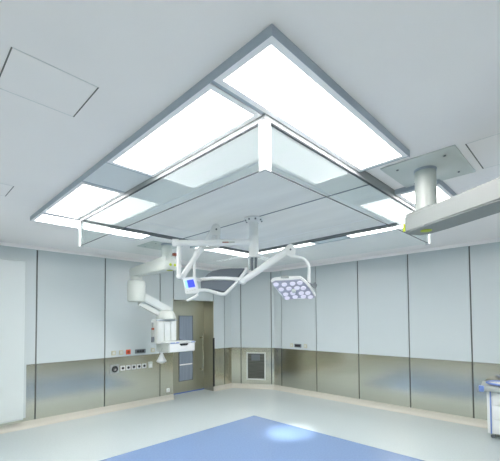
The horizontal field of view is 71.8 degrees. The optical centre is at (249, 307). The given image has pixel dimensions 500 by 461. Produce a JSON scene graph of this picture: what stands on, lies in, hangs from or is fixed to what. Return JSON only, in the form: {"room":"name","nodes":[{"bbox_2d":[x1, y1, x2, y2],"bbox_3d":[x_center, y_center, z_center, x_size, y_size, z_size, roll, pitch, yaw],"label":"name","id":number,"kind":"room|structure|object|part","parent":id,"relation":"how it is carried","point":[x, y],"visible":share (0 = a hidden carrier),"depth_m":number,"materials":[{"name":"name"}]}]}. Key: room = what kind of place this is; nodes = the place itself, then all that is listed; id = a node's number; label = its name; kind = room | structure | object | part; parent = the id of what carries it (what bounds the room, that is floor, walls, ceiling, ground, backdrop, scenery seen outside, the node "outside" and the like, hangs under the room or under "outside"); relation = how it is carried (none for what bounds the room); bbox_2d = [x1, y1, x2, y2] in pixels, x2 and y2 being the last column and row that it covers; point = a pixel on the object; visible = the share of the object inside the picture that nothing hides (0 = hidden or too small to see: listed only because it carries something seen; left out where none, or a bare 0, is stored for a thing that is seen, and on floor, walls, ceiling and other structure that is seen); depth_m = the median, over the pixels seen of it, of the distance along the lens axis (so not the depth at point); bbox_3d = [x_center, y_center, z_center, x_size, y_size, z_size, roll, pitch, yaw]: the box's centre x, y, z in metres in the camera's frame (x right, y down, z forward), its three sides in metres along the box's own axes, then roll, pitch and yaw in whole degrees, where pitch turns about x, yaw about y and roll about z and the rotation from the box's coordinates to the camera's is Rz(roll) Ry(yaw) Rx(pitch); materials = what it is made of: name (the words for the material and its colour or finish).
{"room":"operating room","nodes":[
{"label":"operating room","id":0,"kind":"room"},
{"bbox_2d":[0,245,231,425],"bbox_3d":[-2.900,0.488,6.542,0.120,3.000,6.771,-2,-3,45],"label":"wall","id":1,"kind":"structure","parent":0,"point":[79,312],"depth_m":6.42,"materials":[{"name":"grey paint"}]},
{"bbox_2d":[0,257,27,423],"bbox_3d":[-4.158,0.491,5.106,0.096,2.585,1.462,-2,-3,45],"label":"door","id":2,"kind":"structure","parent":1,"relation":"in","point":[13,271],"depth_m":5.46,"materials":[{"name":"white metal"}]},
{"bbox_3d":[-4.131,1.774,5.090,0.086,0.019,1.325,-2,-3,45],"label":"rail","id":3,"kind":"part","parent":2,"relation":"part of","materials":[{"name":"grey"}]},
{"bbox_2d":[0,242,217,270],"bbox_3d":[-2.870,-0.985,6.551,0.032,0.055,6.771,-2,-3,45],"label":"trim","id":4,"kind":"structure","parent":1,"relation":"attached to","point":[1,243],"depth_m":6.29,"materials":[{"name":"paint"}]},
{"bbox_2d":[110,364,118,373],"bbox_3d":[-2.625,1.192,6.696,0.018,0.175,0.175,-2,-3,45],"label":"outlet","id":5,"kind":"object","parent":1,"relation":"attached to","point":[114,369],"visible":1,"depth_m":6.68,"materials":[{"name":"grey plastic"}]},
{"bbox_2d":[112,366,117,371],"bbox_3d":[-2.620,1.192,6.692,0.006,0.125,0.125,-2,-3,45],"label":"socket","id":6,"kind":"object","parent":5,"relation":"attached to","point":[114,368],"depth_m":6.69,"materials":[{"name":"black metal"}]},
{"bbox_3d":[-2.868,0.000,6.524,0.022,1.915,6.771,-2,-3,45],"label":"glass panel","id":7,"kind":"part","parent":1,"relation":"part of","materials":[{"name":"white glass"}]},
{"bbox_2d":[0,383,231,433],"bbox_3d":[-2.829,1.927,6.433,0.055,0.115,6.771,-2,-3,45],"label":"baseboard","id":8,"kind":"structure","parent":1,"relation":"attached to","point":[23,425],"depth_m":6.28,"materials":[{"name":"grey"}]},
{"bbox_3d":[-2.860,1.416,6.477,0.022,0.911,6.771,-2,-3,45],"label":"steel panel","id":9,"kind":"part","parent":1,"relation":"part of","materials":[{"name":"silver metal"}]},
{"bbox_2d":[135,349,145,353],"bbox_3d":[-2.251,0.892,7.088,0.018,0.085,0.235,-2,-3,45],"label":"display panel","id":10,"kind":"object","parent":1,"relation":"attached to","point":[137,351],"visible":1,"depth_m":7.08,"materials":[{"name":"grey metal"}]},
{"bbox_2d":[174,301,203,394],"bbox_3d":[-1.550,0.938,8.316,0.141,2.200,1.143,-2,-3,45],"label":"door","id":11,"kind":"structure","parent":1,"relation":"in","point":[188,365],"depth_m":8.42,"materials":[{"name":"metal"}]},
{"bbox_3d":[-1.548,0.974,8.341,0.005,1.530,0.370,-2,-3,45],"label":"pane","id":12,"kind":"part","parent":11,"relation":"part of","materials":[{"name":"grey glass"}]},
{"bbox_3d":[-1.206,1.136,8.621,0.090,0.940,0.066,-2,-3,45],"label":"handle","id":13,"kind":"part","parent":11,"relation":"part of","materials":[{"name":"metal"}]},
{"bbox_2d":[173,299,213,393],"bbox_3d":[-1.449,0.924,8.217,0.423,2.220,1.183,-2,-3,45],"label":"trim","id":14,"kind":"structure","parent":1,"relation":"attached to","point":[208,305],"depth_m":8.58,"materials":[{"name":"metal"}]},
{"bbox_2d":[213,338,214,386],"bbox_3d":[-0.887,1.331,8.456,0.016,1.185,0.044,-2,-3,45],"label":"trim","id":15,"kind":"structure","parent":1,"relation":"attached to","point":[213,338],"depth_m":8.45,"materials":[{"name":"black metal"}]},
{"bbox_2d":[0,0,499,269],"bbox_3d":[-0.149,-1.141,4.392,7.906,0.080,7.506,-2,-3,45],"label":"ceiling","id":16,"kind":"structure","parent":0,"point":[427,71],"depth_m":1.76,"materials":[{"name":"paint"}]},
{"bbox_2d":[0,183,13,195],"bbox_3d":[-2.453,-1.125,3.188,0.368,0.002,0.392,-2,-3,45],"label":"ceiling hatch","id":17,"kind":"object","parent":16,"relation":"attached to","point":[5,189],"visible":1,"depth_m":3.28,"materials":[{"name":"paint"}]},
{"bbox_2d":[0,47,98,116],"bbox_3d":[-1.083,-1.178,1.843,0.382,0.002,0.395,-2,-3,45],"label":"ceiling hatch","id":18,"kind":"object","parent":16,"relation":"attached to","point":[24,75],"visible":1,"depth_m":1.82,"materials":[{"name":"paint"}]},
{"bbox_2d":[31,213,78,228],"bbox_3d":[-2.286,-1.069,4.176,0.435,0.047,0.538,-2,-3,45],"label":"ceiling light","id":19,"kind":"object","parent":16,"relation":"attached to","point":[56,220],"depth_m":4.16,"materials":[{"name":"white plastic"}]},
{"bbox_2d":[42,182,123,219],"bbox_3d":[-1.754,-1.093,3.551,1.187,0.047,0.394,-2,-3,45],"label":"ceiling light","id":20,"kind":"object","parent":16,"relation":"attached to","point":[84,198],"visible":0.79,"depth_m":3.47,"materials":[{"name":"glowing white light diffuser"},{"name":"grey painted metal"}]},
{"bbox_2d":[84,223,149,239],"bbox_3d":[-1.840,-1.054,4.711,0.321,0.047,0.915,-2,-3,45],"label":"ceiling light","id":21,"kind":"object","parent":16,"relation":"attached to","point":[89,227],"depth_m":4.71,"materials":[{"name":"white plastic"}]},
{"bbox_2d":[127,241,195,352],"bbox_3d":[-1.452,-0.095,6.293,1.383,1.867,1.365,-2,-3,45],"label":"boom","id":22,"kind":"object","parent":16,"relation":"attached to","point":[163,328],"visible":0.94,"depth_m":6.42,"materials":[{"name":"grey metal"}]},
{"bbox_3d":[-1.851,0.063,6.575,0.060,0.332,0.610,-2,-3,45],"label":"link rod","id":23,"kind":"part","parent":22,"relation":"part of","materials":[{"name":"white metal"}]},
{"bbox_3d":[-1.729,-0.667,6.015,1.340,0.150,0.210,-2,-3,45],"label":"boom arm","id":24,"kind":"part","parent":22,"relation":"part of","materials":[{"name":"white metal"}]},
{"bbox_3d":[-1.712,-0.775,5.994,1.200,0.077,0.170,-2,-3,45],"label":"arm","id":25,"kind":"part","parent":22,"relation":"part of","materials":[{"name":"white metal"}]},
{"bbox_3d":[-1.801,-0.066,6.631,0.120,0.401,0.648,-2,-3,45],"label":"spring arm","id":26,"kind":"part","parent":22,"relation":"part of","materials":[{"name":"white metal"}]},
{"bbox_3d":[-1.517,-1.039,5.817,0.540,0.011,0.560,-2,-3,45],"label":"mounting plate","id":27,"kind":"part","parent":22,"relation":"part of","materials":[{"name":"grey metal"}]},
{"bbox_3d":[-1.704,0.452,6.570,0.020,0.370,0.118,-2,-3,45],"label":"panel","id":28,"kind":"part","parent":22,"relation":"part of","materials":[{"name":"white metal"}]},
{"bbox_2d":[157,352,166,363],"bbox_3d":[-1.674,0.948,6.535,0.190,0.215,0.190,-2,-3,45],"label":"hanging bag","id":29,"kind":"object","parent":22,"relation":"hanging from","point":[161,359],"visible":1,"depth_m":6.48,"materials":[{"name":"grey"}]},
{"bbox_3d":[-1.604,0.454,6.671,0.020,0.370,0.118,-2,-3,45],"label":"panel","id":30,"kind":"part","parent":22,"relation":"part of","materials":[{"name":"white metal"}]},
{"bbox_3d":[-1.505,0.457,6.772,0.020,0.370,0.118,-2,-3,45],"label":"panel","id":31,"kind":"part","parent":22,"relation":"part of","materials":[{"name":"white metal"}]},
{"bbox_2d":[161,340,195,343],"bbox_3d":[-1.466,0.674,6.801,0.478,0.028,0.630,-2,-3,45],"label":"shelf","id":32,"kind":"object","parent":22,"relation":"attached to","point":[162,341],"depth_m":6.69,"materials":[{"name":"white plastic"}]},
{"bbox_3d":[-1.301,0.761,6.644,0.015,0.158,0.570,-2,-3,45],"label":"drawer","id":33,"kind":"part","parent":22,"relation":"part of","materials":[{"name":"white plastic"}]},
{"bbox_2d":[107,83,261,176],"bbox_3d":[-0.508,-1.141,2.326,1.241,0.047,0.394,-2,-3,45],"label":"ceiling light","id":34,"kind":"object","parent":16,"relation":"attached to","point":[212,114],"visible":0.83,"depth_m":2.21,"materials":[{"name":"glowing white light diffuser"},{"name":"grey painted metal"}]},
{"bbox_2d":[192,246,260,257],"bbox_3d":[-0.390,-1.017,6.118,0.416,0.047,1.281,-2,-3,45],"label":"ceiling light","id":35,"kind":"object","parent":16,"relation":"attached to","point":[218,250],"visible":0.4,"depth_m":6.22,"materials":[{"name":"white plastic"}]},
{"bbox_2d":[197,246,247,256],"bbox_3d":[-0.390,-1.008,6.117,0.344,0.018,1.209,-2,-3,45],"label":"diffuser","id":36,"kind":"object","parent":35,"relation":"attached to","point":[223,251],"depth_m":6.22,"materials":[{"name":"white plastic"}]},
{"bbox_2d":[30,24,456,301],"bbox_3d":[0.005,-0.593,4.073,5.264,1.037,5.236,-1,-2,5],"label":"light","id":37,"kind":"object","parent":16,"relation":"attached to","point":[220,282],"depth_m":3.40,"materials":[{"name":"white metal"}]},
{"bbox_3d":[-1.999,-0.873,4.102,0.052,0.299,0.052,-2,-3,45],"label":"corner post","id":38,"kind":"part","parent":37,"relation":"part of","materials":[{"name":"silver metal"}]},
{"bbox_3d":[-1.141,-1.121,2.948,0.481,0.038,0.395,-2,-3,45],"label":"blank panel","id":39,"kind":"part","parent":37,"relation":"part of","materials":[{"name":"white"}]},
{"bbox_2d":[183,277,198,293],"bbox_3d":[-0.697,-0.265,4.079,0.142,0.208,0.163,-2,-3,45],"label":"monitor","id":40,"kind":"object","parent":37,"relation":"on","point":[190,283],"depth_m":4.06,"materials":[{"name":"white plastic"}]},
{"bbox_3d":[-0.678,-0.121,4.081,0.147,0.102,0.032,0,-2,3],"label":"handle","id":41,"kind":"part","parent":37,"relation":"part of","materials":[{"name":"white plastic"}]},
{"bbox_3d":[-0.636,-0.655,4.168,0.453,0.621,0.135,0,-2,0],"label":"spring arm","id":42,"kind":"part","parent":37,"relation":"part of","materials":[{"name":"white metal"}]},
{"bbox_3d":[-0.438,-0.770,4.107,0.966,0.090,0.086,0,-2,0],"label":"arm","id":43,"kind":"part","parent":37,"relation":"part of","materials":[{"name":"white metal"}]},
{"bbox_3d":[0.003,-0.924,4.084,3.830,0.374,3.632,-2,-3,45],"label":"airflow canopy","id":44,"kind":"part","parent":37,"relation":"part of","materials":[{"name":"white metal"}]},
{"bbox_3d":[0.049,-1.072,4.100,2.985,0.077,2.914,-2,-3,45],"label":"glass rail","id":45,"kind":"part","parent":37,"relation":"part of","materials":[{"name":"grey"}]},
{"bbox_3d":[0.009,-0.819,6.141,0.052,0.299,0.052,-2,-3,45],"label":"corner post","id":46,"kind":"part","parent":37,"relation":"part of","materials":[{"name":"silver metal"}]},
{"bbox_3d":[0.089,-0.954,2.049,0.052,0.299,0.052,-2,-3,45],"label":"corner post","id":47,"kind":"part","parent":37,"relation":"part of","materials":[{"name":"silver metal"}]},
{"bbox_3d":[0.200,-0.515,4.095,0.608,0.452,0.092,0,-2,-1],"label":"spring arm","id":48,"kind":"part","parent":37,"relation":"part of","materials":[{"name":"white metal"}]},
{"bbox_3d":[1.209,-1.060,5.252,0.516,0.038,0.275,-2,-3,45],"label":"blank panel","id":49,"kind":"part","parent":37,"relation":"part of","materials":[{"name":"white"}]},
{"bbox_3d":[2.096,-0.900,4.088,0.052,0.299,0.052,-2,-3,45],"label":"corner post","id":50,"kind":"part","parent":37,"relation":"part of","materials":[{"name":"silver metal"}]},
{"bbox_2d":[259,248,282,253],"bbox_3d":[0.389,-1.022,6.114,0.575,0.047,0.186,-2,-3,45],"label":"ceiling light","id":51,"kind":"object","parent":16,"relation":"attached to","point":[275,250],"depth_m":6.15,"materials":[{"name":"white plastic"}]},
{"bbox_2d":[294,242,316,247],"bbox_3d":[0.893,-1.042,5.622,0.427,0.047,0.188,-2,-3,45],"label":"ceiling light","id":52,"kind":"object","parent":16,"relation":"attached to","point":[295,246],"depth_m":5.64,"materials":[{"name":"white plastic"}]},
{"bbox_2d":[213,36,407,171],"bbox_3d":[0.492,-1.154,2.141,0.389,0.047,1.533,-2,-3,45],"label":"ceiling light","id":53,"kind":"object","parent":16,"relation":"attached to","point":[270,78],"visible":0.86,"depth_m":1.94,"materials":[{"name":"glowing white diffuser plastic"},{"name":"grey painted aluminium"}]},
{"bbox_2d":[346,225,402,237],"bbox_3d":[1.819,-1.079,4.654,1.145,0.047,0.270,-2,-3,45],"label":"ceiling light","id":54,"kind":"object","parent":16,"relation":"attached to","point":[400,226],"visible":0.26,"depth_m":4.78,"materials":[{"name":"white plastic"}]},
{"bbox_2d":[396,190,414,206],"bbox_3d":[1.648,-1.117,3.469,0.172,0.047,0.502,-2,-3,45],"label":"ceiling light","id":55,"kind":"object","parent":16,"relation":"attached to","point":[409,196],"depth_m":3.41,"materials":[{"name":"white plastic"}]},
{"bbox_2d":[380,145,499,234],"bbox_3d":[1.700,-0.826,2.440,0.785,0.699,1.715,0,-2,-25],"label":"boom","id":56,"kind":"object","parent":16,"relation":"attached to","point":[422,172],"visible":0.96,"depth_m":2.69,"materials":[{"name":"grey metal"}]},
{"bbox_3d":[1.436,-0.779,2.818,0.200,0.022,0.260,0,-2,-15],"label":"arm","id":57,"kind":"part","parent":56,"relation":"part of","materials":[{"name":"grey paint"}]},
{"bbox_3d":[1.496,-1.154,2.895,0.553,0.011,0.630,-2,-3,45],"label":"mounting plate","id":58,"kind":"part","parent":56,"relation":"part of","materials":[{"name":"grey metal"}]},
{"bbox_3d":[1.595,-0.717,2.259,1.338,0.140,0.870,-2,-3,45],"label":"boom arm","id":59,"kind":"part","parent":56,"relation":"part of","materials":[{"name":"grey paint"}]},
{"bbox_2d":[437,184,452,202],"bbox_3d":[1.820,-1.123,3.334,0.169,0.047,0.528,-2,-3,45],"label":"ceiling light","id":60,"kind":"object","parent":16,"relation":"attached to","point":[443,193],"depth_m":3.35,"materials":[{"name":"white plastic"}]},
{"bbox_2d":[402,187,449,202],"bbox_3d":[2.028,-1.103,3.701,0.317,0.018,1.264,-2,-3,45],"label":"diffuser","id":61,"kind":"object","parent":60,"relation":"attached to","point":[442,194],"depth_m":3.39,"materials":[{"name":"white"}]},
{"bbox_2d":[465,133,499,168],"bbox_3d":[1.941,-1.176,2.490,0.548,0.002,0.579,-2,-3,45],"label":"ceiling hatch","id":62,"kind":"object","parent":16,"relation":"attached to","point":[486,151],"visible":1,"depth_m":2.57,"materials":[{"name":"paint"}]},
{"bbox_2d":[0,388,499,460],"bbox_3d":[-0.120,1.897,4.283,7.880,0.001,7.506,-2,-3,45],"label":"floor","id":63,"kind":"structure","parent":0,"point":[232,424],"depth_m":5.21,"materials":[{"name":"grey plastic"}]},
{"bbox_2d":[479,381,499,437],"bbox_3d":[3.808,1.511,4.997,0.785,0.768,0.560,-2,-2,37],"label":"trolley","id":64,"kind":"object","parent":63,"relation":"on","point":[493,392],"visible":1,"depth_m":4.98,"materials":[{"name":"white plastic"}]},
{"bbox_2d":[481,381,499,392],"bbox_3d":[3.820,1.171,5.010,0.765,0.067,0.540,-2,-2,37],"label":"countertop","id":65,"kind":"structure","parent":64,"relation":"on","point":[487,387],"depth_m":4.97,"materials":[{"name":"grey plastic"}]},
{"bbox_2d":[486,380,499,386],"bbox_3d":[3.778,1.114,4.981,0.633,0.044,0.455,-2,-3,45],"label":"tray","id":66,"kind":"object","parent":64,"relation":"on","point":[490,382],"visible":1,"depth_m":5.15,"materials":[{"name":"white plastic"}]},
{"bbox_3d":[3.729,1.303,4.828,0.560,0.185,0.015,-2,-2,37],"label":"drawer","id":67,"kind":"part","parent":64,"relation":"part of","materials":[{"name":"white plastic"}]},
{"bbox_3d":[3.731,1.502,4.821,0.560,0.195,0.015,-2,-2,37],"label":"drawer","id":68,"kind":"part","parent":64,"relation":"part of","materials":[{"name":"white plastic"}]},
{"bbox_3d":[3.732,1.707,4.815,0.560,0.195,0.015,-2,-2,37],"label":"drawer","id":69,"kind":"part","parent":64,"relation":"part of","materials":[{"name":"white plastic"}]},
{"bbox_2d":[231,272,273,384],"bbox_3d":[0.071,0.545,8.848,1.109,3.000,0.120,-1,-2,13],"label":"wall","id":70,"kind":"structure","parent":0,"point":[252,303],"depth_m":8.80,"materials":[{"name":"grey paint"}]},
{"bbox_3d":[0.067,1.473,8.770,1.109,0.911,0.022,-1,-2,13],"label":"steel panel","id":71,"kind":"part","parent":70,"relation":"part of","materials":[{"name":"silver metal"}]},
{"bbox_3d":[0.058,0.057,8.817,1.109,1.915,0.022,-1,-2,13],"label":"glass panel","id":72,"kind":"part","parent":70,"relation":"part of","materials":[{"name":"white glass"}]},
{"bbox_2d":[232,383,273,389],"bbox_3d":[0.061,1.984,8.716,1.109,0.115,0.055,-1,-2,13],"label":"baseboard","id":73,"kind":"structure","parent":70,"relation":"attached to","point":[234,385],"depth_m":8.72,"materials":[{"name":"grey"}]},
{"bbox_2d":[247,352,265,379],"bbox_3d":[0.154,1.476,8.732,0.490,0.690,0.014,-1,-2,13],"label":"air vent","id":74,"kind":"object","parent":70,"relation":"in","point":[256,361],"visible":1,"depth_m":8.73,"materials":[{"name":"grey metal"}]},
{"bbox_2d":[273,242,499,419],"bbox_3d":[2.944,0.448,6.446,6.464,3.000,0.120,-2,-3,45],"label":"wall","id":75,"kind":"structure","parent":0,"point":[421,330],"depth_m":6.47,"materials":[{"name":"grey paint"}]},
{"bbox_2d":[273,385,487,428],"bbox_3d":[2.892,1.888,6.336,6.464,0.115,0.055,-2,-3,45],"label":"baseboard","id":76,"kind":"structure","parent":75,"relation":"attached to","point":[395,408],"depth_m":6.54,"materials":[{"name":"grey"}]},
{"bbox_2d":[273,238,499,271],"bbox_3d":[2.896,-1.025,6.454,6.464,0.055,0.032,-2,-3,45],"label":"trim","id":77,"kind":"structure","parent":75,"relation":"attached to","point":[497,239],"depth_m":6.50,"materials":[{"name":"paint"}]},
{"bbox_3d":[2.907,-0.040,6.427,6.464,1.915,0.022,-2,-3,45],"label":"glass panel","id":78,"kind":"part","parent":75,"relation":"part of","materials":[{"name":"white glass"}]},
{"bbox_3d":[2.916,1.376,6.380,6.464,0.911,0.022,-2,-3,45],"label":"steel panel","id":79,"kind":"part","parent":75,"relation":"part of","materials":[{"name":"silver metal"}]}
]}

